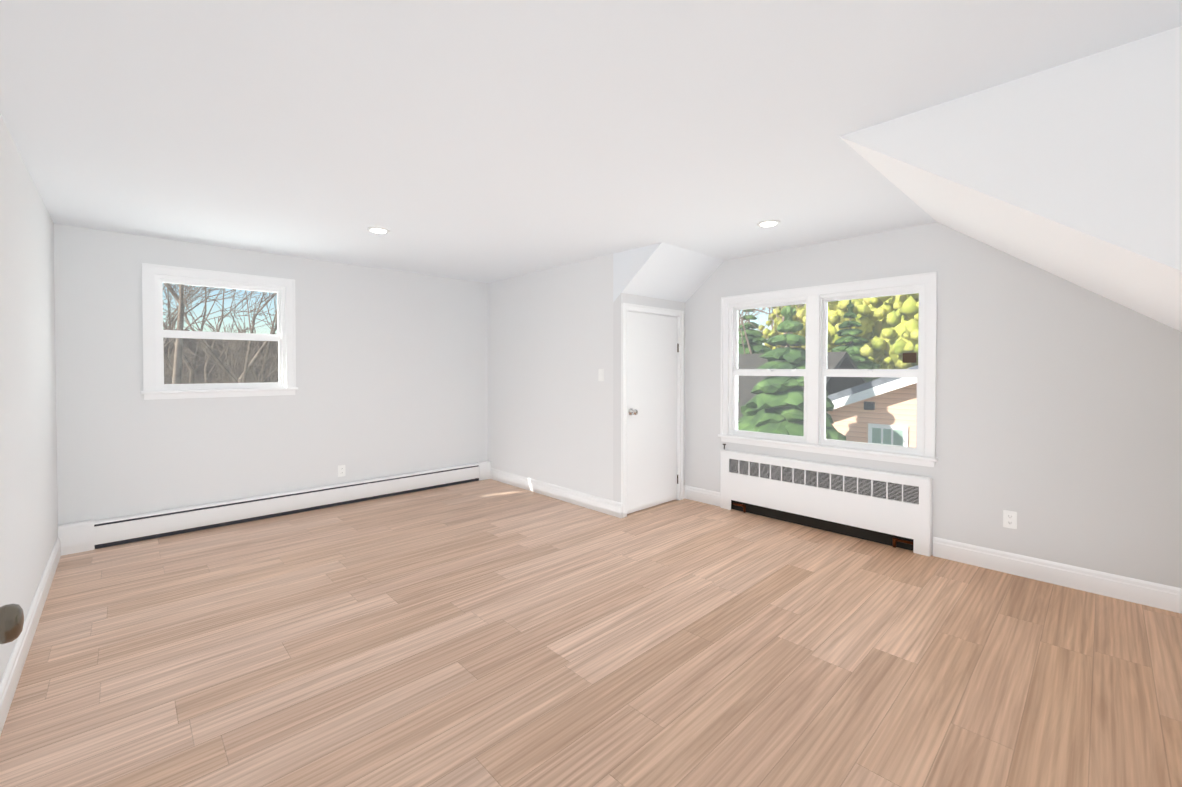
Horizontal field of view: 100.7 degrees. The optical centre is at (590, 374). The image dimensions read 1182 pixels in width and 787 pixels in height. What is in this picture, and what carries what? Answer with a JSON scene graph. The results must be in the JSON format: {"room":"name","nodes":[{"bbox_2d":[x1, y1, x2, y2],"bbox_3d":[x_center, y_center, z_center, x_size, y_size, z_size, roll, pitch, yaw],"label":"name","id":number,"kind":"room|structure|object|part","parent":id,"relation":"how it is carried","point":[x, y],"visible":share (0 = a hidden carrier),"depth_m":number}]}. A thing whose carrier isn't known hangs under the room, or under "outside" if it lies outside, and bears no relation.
{"room":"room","nodes":[
{"label":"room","id":0,"kind":"room"},
{"bbox_2d":[0,604,23,643],"bbox_3d":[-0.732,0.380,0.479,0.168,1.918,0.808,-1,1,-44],"label":"door knob","id":1,"kind":"object","parent":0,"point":[11,621],"depth_m":0.76},
{"bbox_2d":[0,114,57,681],"bbox_3d":[-1.900,0.074,1.366,0.150,2.530,6.250,-1,1,-44],"label":"wall","id":2,"kind":"structure","parent":0,"point":[28,488],"depth_m":2.45},
{"bbox_2d":[0,538,60,735],"bbox_3d":[-1.813,1.271,1.411,0.016,0.136,5.872,-1,1,-44],"label":"baseboard","id":3,"kind":"structure","parent":2,"relation":"attached to","point":[12,674],"depth_m":2.30},
{"bbox_2d":[54,223,487,524],"bbox_3d":[-2.232,0.021,5.264,4.750,2.530,0.150,-1,1,-44],"label":"wall","id":4,"kind":"structure","parent":0,"point":[391,372],"depth_m":4.50},
{"bbox_2d":[141,263,297,399],"bbox_3d":[-3.246,-0.341,4.330,1.088,1.100,0.296,-1,1,-44],"label":"window","id":5,"kind":"structure","parent":4,"relation":"in","point":[220,331],"depth_m":4.19},
{"bbox_3d":[-3.262,-0.334,4.347,1.030,1.085,0.249,-1,1,-44],"label":"small window sash","id":6,"kind":"part","parent":5,"relation":"part of"},
{"bbox_2d":[58,461,490,555],"bbox_3d":[-2.562,1.185,4.808,3.616,0.213,0.071,-1,1,-44],"label":"baseboard heater","id":7,"kind":"object","parent":4,"relation":"attached to","point":[81,536],"visible":0.9,"depth_m":4.32},
{"bbox_2d":[338,465,345,476],"bbox_3d":[-2.499,0.961,4.912,0.070,0.114,0.008,-1,1,-44],"label":"outlet","id":8,"kind":"object","parent":4,"relation":"attached to","point":[341,470],"visible":1,"depth_m":4.91},
{"bbox_2d":[487,254,612,499],"bbox_3d":[-0.501,0.080,5.326,0.100,2.410,2.150,-1,1,-44],"label":"wall","id":9,"kind":"structure","parent":0,"point":[550,395],"depth_m":5.12},
{"bbox_2d":[490,468,621,517],"bbox_3d":[-0.476,1.218,5.231,0.016,0.136,2.188,-1,1,-44],"label":"baseboard","id":10,"kind":"structure","parent":9,"relation":"attached to","point":[598,504],"depth_m":5.04},
{"bbox_2d":[598,369,603,380],"bbox_3d":[0.095,0.001,4.619,0.010,0.114,0.070,-1,1,-44],"label":"light switch","id":11,"kind":"object","parent":9,"relation":"attached to","point":[600,374],"visible":1,"depth_m":4.62},
{"bbox_2d":[0,479,1181,786],"bbox_3d":[-0.181,1.377,3.023,4.900,0.120,6.250,-1,1,-44],"label":"floor","id":12,"kind":"structure","parent":0,"point":[486,633],"depth_m":2.27},
{"bbox_2d":[720,444,931,555],"bbox_3d":[1.866,0.991,4.165,0.048,0.618,1.721,-1,1,-44],"label":"radiator","id":13,"kind":"object","parent":12,"relation":"on","point":[893,509],"visible":1,"depth_m":4.02},
{"bbox_2d":[0,0,1181,282],"bbox_3d":[-0.181,-1.153,2.988,4.900,0.120,6.250,-1,1,-44],"label":"ceiling","id":14,"kind":"structure","parent":0,"point":[484,140],"depth_m":2.01},
{"bbox_2d":[367,227,389,233],"bbox_3d":[-1.617,-1.099,3.727,0.160,0.010,0.160,-1,1,-44],"label":"recessed light","id":15,"kind":"object","parent":14,"relation":"in","point":[379,230],"visible":1,"depth_m":3.71},
{"bbox_2d":[757,220,779,226],"bbox_3d":[1.286,-1.096,3.552,0.160,0.010,0.160,-1,1,-44],"label":"recessed light","id":16,"kind":"object","parent":14,"relation":"in","point":[768,223],"visible":1,"depth_m":3.53},
{"bbox_2d":[613,293,684,502],"bbox_3d":[0.594,0.271,4.818,0.980,2.042,0.100,-1,1,-44],"label":"wall","id":17,"kind":"structure","parent":0,"point":[643,300],"depth_m":4.50},
{"bbox_2d":[621,303,683,517],"bbox_3d":[0.580,0.318,4.789,0.918,1.949,0.124,-1,1,-44],"label":"door frame","id":18,"kind":"structure","parent":17,"relation":"attached to","point":[678,314],"depth_m":4.66},
{"bbox_2d":[627,311,678,513],"bbox_3d":[0.619,0.346,4.756,0.792,1.869,0.105,-1,1,-44],"label":"closet door","id":19,"kind":"structure","parent":17,"relation":"in","point":[652,351],"depth_m":4.75},
{"bbox_2d":[613,242,723,302],"bbox_3d":[0.753,-0.892,4.635,0.980,0.448,0.560,-1,1,-44],"label":"ceiling slope","id":20,"kind":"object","parent":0,"point":[661,270],"visible":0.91,"depth_m":4.47},
{"bbox_2d":[685,222,1181,587],"bbox_3d":[1.538,0.029,4.643,0.150,2.530,5.950,-1,1,-44],"label":"wall","id":21,"kind":"structure","parent":0,"point":[1059,415],"depth_m":3.20},
{"bbox_2d":[685,485,719,505],"bbox_3d":[1.127,1.222,4.970,0.016,0.136,0.435,-1,1,-44],"label":"baseboard","id":22,"kind":"structure","parent":21,"relation":"attached to","point":[702,495],"depth_m":4.96},
{"bbox_2d":[718,272,937,466],"bbox_3d":[1.925,-0.046,4.203,0.196,1.407,1.778,-1,1,-44],"label":"double window","id":23,"kind":"structure","parent":21,"relation":"in","point":[735,372],"depth_m":4.12},
{"bbox_2d":[1003,510,1016,528],"bbox_3d":[2.774,0.957,3.244,0.008,0.114,0.070,-1,1,-44],"label":"outlet","id":24,"kind":"object","parent":21,"relation":"attached to","point":[1009,519],"visible":1,"depth_m":3.24},
{"bbox_2d":[933,537,1181,613],"bbox_3d":[3.005,1.249,3.000,0.016,0.136,1.522,-1,1,-44],"label":"baseboard","id":25,"kind":"structure","parent":21,"relation":"attached to","point":[1155,595],"depth_m":3.05},
{"bbox_2d":[840,26,1181,331],"bbox_3d":[2.331,-0.514,2.332,1.880,1.140,1.520,-1,1,-44],"label":"sloped ceiling","id":26,"kind":"structure","parent":0,"point":[1071,171],"depth_m":1.74},
{"label":"outside","id":27,"kind":"structure","parent":0,"visible":0},
{"bbox_2d":[163,283,918,447],"bbox_3d":[-6.284,-2.848,35.456,200.000,15.023,180.000,-1,1,-44],"label":"scenery","id":28,"kind":"structure","parent":27,"point":[900,329],"depth_m":18.97}
]}

